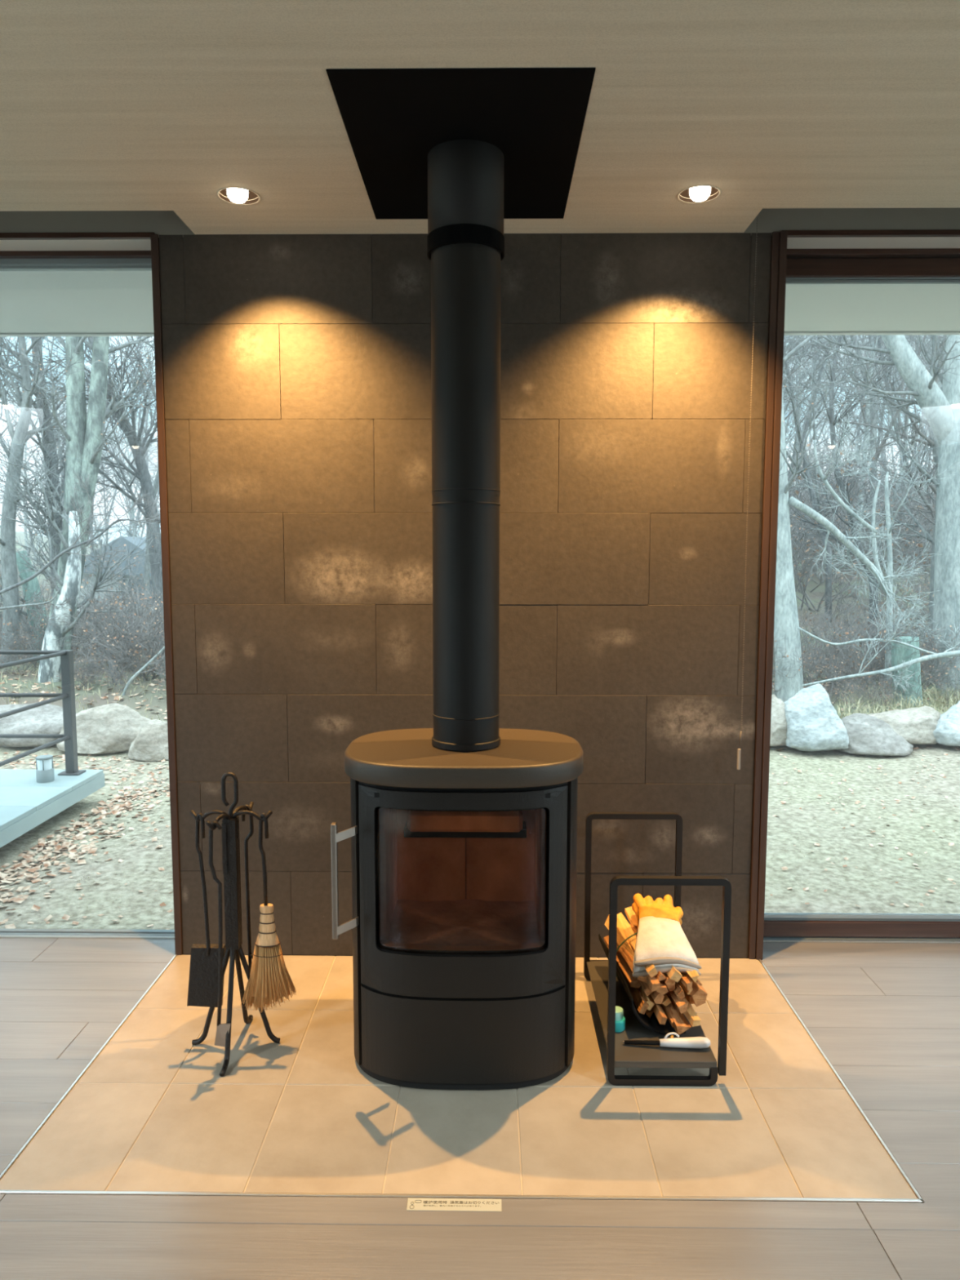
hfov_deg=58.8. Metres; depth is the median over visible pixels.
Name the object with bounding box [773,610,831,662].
shrub
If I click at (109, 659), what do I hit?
shrub
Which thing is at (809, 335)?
tree
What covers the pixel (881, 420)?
tree
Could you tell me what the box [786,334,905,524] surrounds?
tree
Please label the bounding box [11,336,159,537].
tree
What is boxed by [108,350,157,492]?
tree
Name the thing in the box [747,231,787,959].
trim
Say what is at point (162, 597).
shrub
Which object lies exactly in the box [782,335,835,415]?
tree
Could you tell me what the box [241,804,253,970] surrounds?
fire poker
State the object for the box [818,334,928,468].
tree
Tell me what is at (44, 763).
lantern
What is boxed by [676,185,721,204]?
recessed light
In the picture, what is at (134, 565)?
shrub
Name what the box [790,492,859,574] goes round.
shrub
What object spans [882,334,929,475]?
tree
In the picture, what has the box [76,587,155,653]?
shrub
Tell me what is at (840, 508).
shrub
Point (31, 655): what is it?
shrub
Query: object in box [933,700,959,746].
boulder
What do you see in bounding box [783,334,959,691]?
tree
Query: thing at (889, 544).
tree
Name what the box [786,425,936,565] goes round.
shrub
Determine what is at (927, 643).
shrub
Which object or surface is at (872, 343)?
tree
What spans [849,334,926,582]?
tree
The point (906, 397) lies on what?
tree
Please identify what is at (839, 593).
shrub
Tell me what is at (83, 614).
shrub
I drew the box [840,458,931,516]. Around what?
shrub
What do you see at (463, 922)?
wood stove
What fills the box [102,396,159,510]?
tree
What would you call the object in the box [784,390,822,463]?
tree
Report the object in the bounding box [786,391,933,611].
shrub
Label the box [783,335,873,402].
tree
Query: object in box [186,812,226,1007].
shovel
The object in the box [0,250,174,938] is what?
window
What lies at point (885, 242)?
trim
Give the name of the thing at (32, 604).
fallen branch
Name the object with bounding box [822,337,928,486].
tree
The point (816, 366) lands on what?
tree
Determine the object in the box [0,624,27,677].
shrub
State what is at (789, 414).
tree
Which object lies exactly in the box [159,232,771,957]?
wall
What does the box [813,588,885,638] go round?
shrub
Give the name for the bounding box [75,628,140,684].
shrub
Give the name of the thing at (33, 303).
roller blind
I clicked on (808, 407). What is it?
tree
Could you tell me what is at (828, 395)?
tree
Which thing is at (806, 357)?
tree
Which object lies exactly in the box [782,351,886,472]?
tree
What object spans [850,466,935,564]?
shrub
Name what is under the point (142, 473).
tree
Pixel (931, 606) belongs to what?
shrub
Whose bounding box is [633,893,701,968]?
glove
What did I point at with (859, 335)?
tree
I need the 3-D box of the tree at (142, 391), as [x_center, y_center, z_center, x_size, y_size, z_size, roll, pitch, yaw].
[-19.701,-10.148,52.309,7.854,12.748,6.609,3,6,30]
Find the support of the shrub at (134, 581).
on the ground at (837, 843)
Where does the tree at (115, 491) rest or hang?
on the ground at (837, 843)
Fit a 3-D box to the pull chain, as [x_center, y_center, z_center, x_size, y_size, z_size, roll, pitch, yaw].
[0.849,-0.438,2.711,0.012,1.734,0.006,0,5,1]
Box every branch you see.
[0,472,162,594]
[0,571,72,629]
[787,496,946,640]
[797,618,959,701]
[802,580,959,693]
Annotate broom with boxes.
[240,813,296,1012]
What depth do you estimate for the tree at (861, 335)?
47.27 m
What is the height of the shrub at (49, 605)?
1.259 m
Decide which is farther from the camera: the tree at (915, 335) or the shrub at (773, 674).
the tree at (915, 335)
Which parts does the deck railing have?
rail, rail, rail, rail, rail, rail, post, foot plate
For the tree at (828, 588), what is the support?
on the ground at (837, 843)
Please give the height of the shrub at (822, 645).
1.052 m
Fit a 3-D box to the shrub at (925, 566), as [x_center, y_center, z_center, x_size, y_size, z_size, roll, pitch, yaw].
[9.723,-2.075,18.835,2.664,2.178,2.461,5,7,40]
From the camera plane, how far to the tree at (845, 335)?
39.37 m
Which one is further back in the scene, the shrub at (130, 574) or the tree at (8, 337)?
the tree at (8, 337)
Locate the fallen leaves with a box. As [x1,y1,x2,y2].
[0,623,959,929]
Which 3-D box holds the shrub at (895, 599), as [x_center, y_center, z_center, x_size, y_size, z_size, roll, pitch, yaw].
[5.495,-0.003,11.550,1.124,1.136,1.502,5,8,45]
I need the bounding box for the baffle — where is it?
[403,820,526,838]
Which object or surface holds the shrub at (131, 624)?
on the ground at (837, 843)
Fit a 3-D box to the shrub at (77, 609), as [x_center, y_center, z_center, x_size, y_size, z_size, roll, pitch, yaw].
[-6.829,-0.123,13.579,1.201,0.964,1.352,-1,6,-13]
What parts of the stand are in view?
hook arm, leg, hook arm, leg, post, hook arm, leg, hook arm, leg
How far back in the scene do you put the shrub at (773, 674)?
9.76 m
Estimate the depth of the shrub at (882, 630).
10.01 m
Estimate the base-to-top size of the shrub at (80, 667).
0.564 m
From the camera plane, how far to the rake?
2.28 m
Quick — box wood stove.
[330,728,583,1089]
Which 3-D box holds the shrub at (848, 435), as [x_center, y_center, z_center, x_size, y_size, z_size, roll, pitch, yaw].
[14.112,-5.547,30.548,4.728,3.576,3.539,-1,6,-15]
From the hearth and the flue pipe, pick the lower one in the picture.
the hearth
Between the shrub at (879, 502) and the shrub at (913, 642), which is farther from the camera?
the shrub at (879, 502)
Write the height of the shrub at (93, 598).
1.090 m
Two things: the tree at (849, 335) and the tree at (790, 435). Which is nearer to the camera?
the tree at (790, 435)
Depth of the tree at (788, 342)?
29.40 m
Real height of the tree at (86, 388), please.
12.274 m
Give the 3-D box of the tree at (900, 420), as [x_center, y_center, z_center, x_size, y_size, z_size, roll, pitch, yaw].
[11.480,-10.636,25.912,9.842,15.975,8.282,3,6,25]
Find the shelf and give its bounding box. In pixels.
[586,960,717,1068]
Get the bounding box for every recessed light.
[216,186,261,205]
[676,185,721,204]
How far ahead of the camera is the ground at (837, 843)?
5.56 m
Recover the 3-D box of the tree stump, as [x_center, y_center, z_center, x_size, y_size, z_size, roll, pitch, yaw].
[4.941,0.430,9.839,0.366,0.943,0.366,-5,8,-44]
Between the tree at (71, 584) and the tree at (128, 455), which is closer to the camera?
the tree at (71, 584)
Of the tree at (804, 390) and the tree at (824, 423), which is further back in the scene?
the tree at (804, 390)
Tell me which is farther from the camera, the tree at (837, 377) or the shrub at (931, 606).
the tree at (837, 377)
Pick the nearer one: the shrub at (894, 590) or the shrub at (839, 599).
the shrub at (894, 590)
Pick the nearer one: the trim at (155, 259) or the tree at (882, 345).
the trim at (155, 259)
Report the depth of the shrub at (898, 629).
10.65 m
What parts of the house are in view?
timber post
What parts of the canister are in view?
lid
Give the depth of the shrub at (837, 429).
30.20 m
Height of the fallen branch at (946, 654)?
1.249 m
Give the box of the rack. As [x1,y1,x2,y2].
[583,812,731,1086]
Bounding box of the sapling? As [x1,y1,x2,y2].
[121,615,165,695]
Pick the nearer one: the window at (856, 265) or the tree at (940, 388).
the window at (856, 265)
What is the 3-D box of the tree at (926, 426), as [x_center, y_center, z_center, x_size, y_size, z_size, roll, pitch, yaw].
[18.858,-10.744,32.202,10.220,13.448,9.135,1,6,5]
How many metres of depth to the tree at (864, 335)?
20.20 m
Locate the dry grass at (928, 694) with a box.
[0,664,959,928]
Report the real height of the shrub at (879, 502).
2.176 m
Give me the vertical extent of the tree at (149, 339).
12.485 m
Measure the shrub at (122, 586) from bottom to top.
1.338 m
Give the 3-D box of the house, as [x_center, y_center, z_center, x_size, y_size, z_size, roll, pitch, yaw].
[-10.356,-1.595,27.857,4.800,3.450,6.900,0,5,1]
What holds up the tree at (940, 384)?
on the ground at (837, 843)
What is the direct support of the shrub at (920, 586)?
on the ground at (837, 843)
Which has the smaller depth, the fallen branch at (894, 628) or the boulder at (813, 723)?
the boulder at (813, 723)
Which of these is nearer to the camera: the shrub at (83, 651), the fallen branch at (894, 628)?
the fallen branch at (894, 628)
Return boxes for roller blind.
[0,264,959,336]
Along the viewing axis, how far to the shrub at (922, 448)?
32.35 m
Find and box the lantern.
[35,755,54,782]
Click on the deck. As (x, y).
(25, 803)
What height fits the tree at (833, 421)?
6.150 m
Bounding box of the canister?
[614,1005,625,1032]
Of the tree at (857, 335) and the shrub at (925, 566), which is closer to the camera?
the shrub at (925, 566)
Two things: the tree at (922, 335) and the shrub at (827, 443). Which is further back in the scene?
the tree at (922, 335)
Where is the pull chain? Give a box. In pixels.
[737,217,757,769]
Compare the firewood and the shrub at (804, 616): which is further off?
the shrub at (804, 616)
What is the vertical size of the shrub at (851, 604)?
1.132 m
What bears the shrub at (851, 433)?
on the ground at (837, 843)
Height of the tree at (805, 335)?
11.354 m
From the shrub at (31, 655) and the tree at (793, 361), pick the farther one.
the tree at (793, 361)
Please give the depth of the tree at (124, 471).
30.04 m
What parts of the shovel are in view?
handle, blade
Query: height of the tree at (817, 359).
8.990 m
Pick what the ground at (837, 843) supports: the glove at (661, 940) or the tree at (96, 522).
the tree at (96, 522)
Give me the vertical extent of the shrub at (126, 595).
1.345 m
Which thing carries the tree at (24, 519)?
on the ground at (837, 843)
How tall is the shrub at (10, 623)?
1.328 m
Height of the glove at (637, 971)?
0.117 m
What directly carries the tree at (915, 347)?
on the ground at (837, 843)
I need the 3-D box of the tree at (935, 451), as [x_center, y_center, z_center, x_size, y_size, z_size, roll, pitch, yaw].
[5.856,-2.525,11.850,3.153,6.156,3.166,2,6,18]
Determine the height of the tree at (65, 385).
10.866 m
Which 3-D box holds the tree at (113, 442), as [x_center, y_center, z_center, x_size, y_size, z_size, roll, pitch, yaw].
[-14.012,-6.418,40.429,5.373,8.888,7.128,3,6,32]
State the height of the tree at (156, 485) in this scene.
13.283 m
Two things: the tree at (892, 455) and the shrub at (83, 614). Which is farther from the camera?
the tree at (892, 455)
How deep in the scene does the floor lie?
1.78 m
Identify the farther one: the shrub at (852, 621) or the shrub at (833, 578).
the shrub at (833, 578)
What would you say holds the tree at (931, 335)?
on the ground at (837, 843)
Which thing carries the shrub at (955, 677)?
on the ground at (837, 843)
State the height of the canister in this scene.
0.054 m
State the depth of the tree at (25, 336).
43.03 m
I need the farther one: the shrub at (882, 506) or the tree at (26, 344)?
the tree at (26, 344)
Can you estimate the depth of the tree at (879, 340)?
24.04 m
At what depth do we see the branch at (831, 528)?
9.81 m
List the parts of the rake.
handle, blade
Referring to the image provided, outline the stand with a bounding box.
[189,772,279,1076]
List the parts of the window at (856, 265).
sash sill, head rail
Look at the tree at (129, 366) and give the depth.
40.60 m
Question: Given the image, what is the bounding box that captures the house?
[76,536,154,625]
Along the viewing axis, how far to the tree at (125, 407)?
29.35 m
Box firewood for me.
[603,906,707,1035]
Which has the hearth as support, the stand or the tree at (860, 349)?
the stand
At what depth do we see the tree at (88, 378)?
43.17 m
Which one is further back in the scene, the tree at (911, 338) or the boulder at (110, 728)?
the tree at (911, 338)
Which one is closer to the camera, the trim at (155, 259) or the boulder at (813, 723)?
the trim at (155, 259)
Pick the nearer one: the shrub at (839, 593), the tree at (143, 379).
the shrub at (839, 593)
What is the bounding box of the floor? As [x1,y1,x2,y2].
[0,937,959,1279]
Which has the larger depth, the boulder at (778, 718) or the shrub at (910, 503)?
the shrub at (910, 503)
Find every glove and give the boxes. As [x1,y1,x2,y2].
[631,902,701,977]
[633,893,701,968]
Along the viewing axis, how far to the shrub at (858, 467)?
21.97 m
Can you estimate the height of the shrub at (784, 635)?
1.039 m
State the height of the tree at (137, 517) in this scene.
14.179 m
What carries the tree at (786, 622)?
on the ground at (837, 843)
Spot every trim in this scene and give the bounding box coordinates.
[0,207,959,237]
[0,229,959,239]
[0,236,959,250]
[150,234,182,955]
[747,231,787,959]
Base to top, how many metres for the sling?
0.105 m
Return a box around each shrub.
[0,540,51,621]
[0,581,53,662]
[0,592,49,648]
[0,595,84,669]
[0,604,49,649]
[0,622,41,671]
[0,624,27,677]
[14,577,148,660]
[20,608,93,645]
[33,613,109,661]
[37,533,152,621]
[40,574,161,668]
[44,648,111,688]
[45,581,155,656]
[47,596,117,656]
[48,567,165,683]
[53,568,164,680]
[53,642,116,688]
[62,590,164,679]
[71,619,123,670]
[73,598,161,659]
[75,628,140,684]
[76,586,153,637]
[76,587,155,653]
[82,597,163,665]
[91,650,152,692]
[101,573,164,662]
[101,623,155,676]
[114,586,164,632]
[142,617,165,677]
[148,662,166,693]
[771,633,835,694]
[771,635,799,695]
[773,588,878,685]
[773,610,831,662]
[773,620,887,697]
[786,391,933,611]
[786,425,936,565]
[787,432,896,508]
[787,440,904,578]
[787,642,884,706]
[788,443,936,566]
[790,437,922,593]
[790,446,935,583]
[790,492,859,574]
[790,508,858,576]
[791,487,870,556]
[792,440,880,532]
[798,612,885,684]
[799,429,896,519]
[799,466,923,555]
[799,603,939,700]
[800,616,864,662]
[800,621,860,660]
[802,604,895,691]
[804,569,867,617]
[806,435,932,514]
[808,502,902,571]
[808,617,919,687]
[812,593,897,667]
[813,503,933,598]
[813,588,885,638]
[817,555,929,626]
[818,448,931,520]
[828,597,937,676]
[831,669,906,712]
[834,599,929,679]
[836,613,959,687]
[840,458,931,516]
[840,466,935,547]
[840,665,902,707]
[841,605,959,682]
[848,574,928,632]
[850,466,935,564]
[851,503,935,583]
[852,612,959,694]
[854,601,902,630]
[857,642,942,704]
[864,475,936,573]
[867,502,930,564]
[873,631,942,671]
[883,576,929,631]
[893,471,936,559]
[893,590,933,662]
[894,551,929,603]
[897,563,930,613]
[911,580,928,610]
[926,663,959,704]
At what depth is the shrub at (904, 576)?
13.74 m
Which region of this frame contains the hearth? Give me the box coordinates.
[0,954,924,1203]
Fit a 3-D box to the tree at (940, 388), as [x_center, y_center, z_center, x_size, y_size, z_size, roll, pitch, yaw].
[14.609,-10.524,30.990,9.587,14.113,10.725,-2,6,-20]
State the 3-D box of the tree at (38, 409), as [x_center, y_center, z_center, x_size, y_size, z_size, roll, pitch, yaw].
[-7.082,-3.513,13.485,2.987,8.027,3.323,-4,7,-33]
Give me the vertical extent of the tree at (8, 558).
6.875 m
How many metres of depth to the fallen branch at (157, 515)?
9.34 m
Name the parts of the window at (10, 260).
head rail, rail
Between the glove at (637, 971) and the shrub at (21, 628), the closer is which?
the glove at (637, 971)
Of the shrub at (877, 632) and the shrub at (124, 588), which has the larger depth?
the shrub at (124, 588)
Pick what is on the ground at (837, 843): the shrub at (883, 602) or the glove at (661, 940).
the shrub at (883, 602)
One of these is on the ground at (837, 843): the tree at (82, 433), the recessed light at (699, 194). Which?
the tree at (82, 433)
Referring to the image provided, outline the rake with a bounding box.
[208,821,231,1046]
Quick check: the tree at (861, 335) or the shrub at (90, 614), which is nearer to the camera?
the shrub at (90, 614)
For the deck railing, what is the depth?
6.11 m
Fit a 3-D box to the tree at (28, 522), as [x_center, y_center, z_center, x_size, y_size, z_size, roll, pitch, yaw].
[-25.731,-9.517,44.495,9.393,11.713,7.081,4,7,36]
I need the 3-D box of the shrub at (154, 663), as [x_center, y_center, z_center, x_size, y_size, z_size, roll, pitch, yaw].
[-3.234,0.453,9.173,0.665,0.474,0.591,2,6,17]
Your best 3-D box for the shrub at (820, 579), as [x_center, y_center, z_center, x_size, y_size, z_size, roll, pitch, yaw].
[8.181,-2.796,19.294,4.272,3.230,3.197,-2,6,-17]
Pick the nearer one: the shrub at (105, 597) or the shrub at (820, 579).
the shrub at (105, 597)
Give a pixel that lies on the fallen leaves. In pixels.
(28, 855)
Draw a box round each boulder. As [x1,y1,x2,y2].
[0,702,77,747]
[56,702,149,754]
[128,719,168,761]
[769,694,786,746]
[783,683,848,751]
[836,713,913,755]
[868,706,941,744]
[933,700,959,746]
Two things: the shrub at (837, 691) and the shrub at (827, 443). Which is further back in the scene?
the shrub at (827, 443)
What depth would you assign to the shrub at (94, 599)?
12.05 m
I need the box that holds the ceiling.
[0,0,959,234]
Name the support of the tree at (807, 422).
on the ground at (837, 843)
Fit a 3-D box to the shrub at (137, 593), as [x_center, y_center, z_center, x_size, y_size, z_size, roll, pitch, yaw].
[-3.979,-0.146,9.915,1.637,1.395,2.119,1,6,8]
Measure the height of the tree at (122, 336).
15.462 m
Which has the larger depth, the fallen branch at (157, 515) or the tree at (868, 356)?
the tree at (868, 356)
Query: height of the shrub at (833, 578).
1.313 m
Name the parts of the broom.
handle, binding cord, binding cord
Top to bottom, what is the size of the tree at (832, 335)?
10.823 m
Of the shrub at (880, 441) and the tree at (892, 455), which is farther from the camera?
the tree at (892, 455)
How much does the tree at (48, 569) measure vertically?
8.994 m
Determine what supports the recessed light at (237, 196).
in the ceiling
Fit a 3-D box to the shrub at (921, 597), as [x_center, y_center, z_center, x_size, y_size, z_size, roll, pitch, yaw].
[5.694,-0.036,11.712,1.370,1.167,1.773,-2,6,-24]
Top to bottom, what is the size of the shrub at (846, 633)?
1.296 m
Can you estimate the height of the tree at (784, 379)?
9.492 m
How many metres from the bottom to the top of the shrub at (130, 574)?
1.337 m
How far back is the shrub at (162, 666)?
9.75 m
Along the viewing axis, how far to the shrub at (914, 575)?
13.89 m
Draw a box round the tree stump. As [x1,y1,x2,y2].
[891,635,923,706]
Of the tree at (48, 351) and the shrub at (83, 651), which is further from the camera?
the tree at (48, 351)
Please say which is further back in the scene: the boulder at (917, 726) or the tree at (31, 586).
the tree at (31, 586)
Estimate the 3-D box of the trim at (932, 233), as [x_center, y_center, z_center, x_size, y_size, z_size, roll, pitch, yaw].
[-0.044,-1.285,2.705,8.400,0.016,0.018,0,5,1]
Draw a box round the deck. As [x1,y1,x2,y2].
[0,768,105,848]
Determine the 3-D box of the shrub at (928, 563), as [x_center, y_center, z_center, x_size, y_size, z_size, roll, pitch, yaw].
[8.117,-0.808,14.729,1.215,1.035,1.573,-3,6,-32]
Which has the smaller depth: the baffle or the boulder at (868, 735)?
the baffle
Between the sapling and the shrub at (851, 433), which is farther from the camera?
the shrub at (851, 433)
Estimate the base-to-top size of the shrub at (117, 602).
1.527 m
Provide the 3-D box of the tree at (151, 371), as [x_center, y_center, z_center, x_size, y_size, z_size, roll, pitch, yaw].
[-23.581,-10.450,52.203,10.258,13.498,9.170,4,7,34]
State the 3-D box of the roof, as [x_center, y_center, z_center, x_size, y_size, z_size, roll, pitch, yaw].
[-0.075,-1.189,0.002,9.000,0.280,7.810,0,5,1]
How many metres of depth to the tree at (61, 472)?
31.49 m
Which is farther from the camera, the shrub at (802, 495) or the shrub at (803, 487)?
the shrub at (803, 487)
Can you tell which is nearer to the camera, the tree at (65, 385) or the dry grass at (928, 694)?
the dry grass at (928, 694)
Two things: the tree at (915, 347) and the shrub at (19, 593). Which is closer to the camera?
the shrub at (19, 593)
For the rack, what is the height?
0.555 m
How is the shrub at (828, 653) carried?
on the ground at (837, 843)
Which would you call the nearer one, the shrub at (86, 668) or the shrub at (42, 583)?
the shrub at (86, 668)
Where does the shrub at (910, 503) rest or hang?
on the ground at (837, 843)
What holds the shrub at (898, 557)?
on the ground at (837, 843)
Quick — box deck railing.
[0,649,86,775]
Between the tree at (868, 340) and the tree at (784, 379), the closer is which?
the tree at (784, 379)
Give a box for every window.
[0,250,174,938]
[763,248,959,943]
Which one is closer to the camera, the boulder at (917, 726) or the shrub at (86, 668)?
the boulder at (917, 726)
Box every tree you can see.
[0,336,107,663]
[0,336,132,657]
[0,336,152,551]
[0,336,155,498]
[0,336,158,514]
[0,336,161,675]
[0,336,164,659]
[0,337,64,431]
[0,351,141,479]
[0,352,53,564]
[0,368,148,551]
[0,400,111,546]
[0,409,160,682]
[0,413,60,572]
[0,497,58,662]
[1,377,137,568]
[10,343,157,496]
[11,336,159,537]
[26,371,156,535]
[30,385,157,521]
[33,407,160,549]
[38,336,159,648]
[57,336,157,537]
[60,348,156,544]
[61,336,159,537]
[62,338,157,472]
[85,388,159,535]
[88,336,155,443]
[96,365,159,525]
[100,442,160,538]
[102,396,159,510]
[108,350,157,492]
[116,391,157,533]
[123,378,156,440]
[773,334,878,702]
[782,334,863,444]
[782,334,875,493]
[782,334,905,403]
[782,334,924,466]
[782,334,930,417]
[782,334,930,446]
[782,334,942,428]
[782,334,944,644]
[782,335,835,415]
[782,335,859,491]
[782,335,916,622]
[782,339,872,434]
[782,342,873,503]
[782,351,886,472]
[782,357,830,497]
[783,334,915,408]
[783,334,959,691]
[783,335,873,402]
[783,359,844,511]
[784,334,868,477]
[784,334,913,354]
[784,334,915,527]
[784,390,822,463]
[785,334,943,573]
[785,334,946,666]
[785,395,843,502]
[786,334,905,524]
[786,334,932,537]
[786,341,844,478]
[786,360,860,460]
[786,377,845,454]
[787,412,959,688]
[791,334,943,391]
[792,334,927,436]
[795,334,946,446]
[800,334,925,477]
[800,334,943,537]
[801,340,912,486]
[803,349,893,464]
[805,338,920,493]
[805,342,893,483]
[806,355,897,485]
[808,334,942,431]
[812,334,942,447]
[816,334,943,559]
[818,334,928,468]
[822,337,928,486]
[831,334,940,515]
[831,334,945,396]
[840,334,930,448]
[847,345,930,482]
[848,334,944,370]
[848,337,942,550]
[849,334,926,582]
[854,368,928,471]
[858,337,911,472]
[861,334,931,552]
[861,334,942,488]
[865,346,931,471]
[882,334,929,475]
[889,397,929,480]
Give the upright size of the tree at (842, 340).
12.873 m
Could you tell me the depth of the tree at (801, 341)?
48.81 m
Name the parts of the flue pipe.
ceiling plate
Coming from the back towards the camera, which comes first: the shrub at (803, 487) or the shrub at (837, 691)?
the shrub at (803, 487)
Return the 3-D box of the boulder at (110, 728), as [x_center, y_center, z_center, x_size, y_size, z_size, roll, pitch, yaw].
[-3.448,0.810,7.925,0.948,0.429,0.631,0,5,1]
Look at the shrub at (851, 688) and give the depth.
9.29 m
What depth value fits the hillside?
182.54 m
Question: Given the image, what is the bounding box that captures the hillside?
[18,524,160,544]
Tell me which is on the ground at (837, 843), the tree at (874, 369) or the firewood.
the tree at (874, 369)
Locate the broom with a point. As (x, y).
(270, 980)
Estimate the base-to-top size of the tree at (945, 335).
10.108 m
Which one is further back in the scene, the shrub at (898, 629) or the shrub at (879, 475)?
the shrub at (879, 475)
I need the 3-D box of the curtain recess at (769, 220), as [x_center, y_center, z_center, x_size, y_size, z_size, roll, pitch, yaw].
[-0.045,-1.344,2.603,8.400,0.148,0.218,0,5,1]
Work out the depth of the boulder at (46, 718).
7.83 m
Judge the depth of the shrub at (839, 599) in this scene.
15.02 m
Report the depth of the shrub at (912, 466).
24.93 m
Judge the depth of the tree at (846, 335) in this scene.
28.21 m
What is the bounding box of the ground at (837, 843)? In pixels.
[0,501,959,929]
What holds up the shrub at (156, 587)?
on the ground at (837, 843)
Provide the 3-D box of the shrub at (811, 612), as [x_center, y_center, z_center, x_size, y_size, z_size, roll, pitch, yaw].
[4.426,-0.033,11.152,1.558,1.327,2.016,4,7,36]
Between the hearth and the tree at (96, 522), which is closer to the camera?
the hearth
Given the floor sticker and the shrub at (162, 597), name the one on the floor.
the floor sticker
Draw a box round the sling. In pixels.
[598,933,685,1035]
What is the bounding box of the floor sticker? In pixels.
[406,1197,502,1211]
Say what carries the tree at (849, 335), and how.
on the ground at (837, 843)
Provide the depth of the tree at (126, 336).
12.36 m
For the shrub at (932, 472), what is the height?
3.018 m
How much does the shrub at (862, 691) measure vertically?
0.511 m
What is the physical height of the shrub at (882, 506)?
3.174 m
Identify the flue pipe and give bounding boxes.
[325,67,595,751]
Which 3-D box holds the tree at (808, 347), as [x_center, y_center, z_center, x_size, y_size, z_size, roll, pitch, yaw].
[5.508,-5.127,14.549,6.433,9.470,7.196,-2,6,-23]
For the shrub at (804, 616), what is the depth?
12.40 m
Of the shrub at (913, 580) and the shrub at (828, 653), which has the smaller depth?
the shrub at (828, 653)
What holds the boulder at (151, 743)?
on the ground at (837, 843)
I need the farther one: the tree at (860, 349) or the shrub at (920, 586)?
the tree at (860, 349)
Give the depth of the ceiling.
1.90 m
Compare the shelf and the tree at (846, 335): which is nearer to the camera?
the shelf
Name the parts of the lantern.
lantern glass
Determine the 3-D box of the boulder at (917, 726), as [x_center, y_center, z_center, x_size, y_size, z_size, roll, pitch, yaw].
[4.078,0.802,8.195,0.913,0.342,0.660,0,5,1]
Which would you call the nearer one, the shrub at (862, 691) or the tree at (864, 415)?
the shrub at (862, 691)
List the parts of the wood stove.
door handle, handle arm, handle arm, drawer, door, plate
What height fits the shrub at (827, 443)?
3.419 m
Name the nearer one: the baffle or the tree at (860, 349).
the baffle
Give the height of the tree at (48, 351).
10.241 m

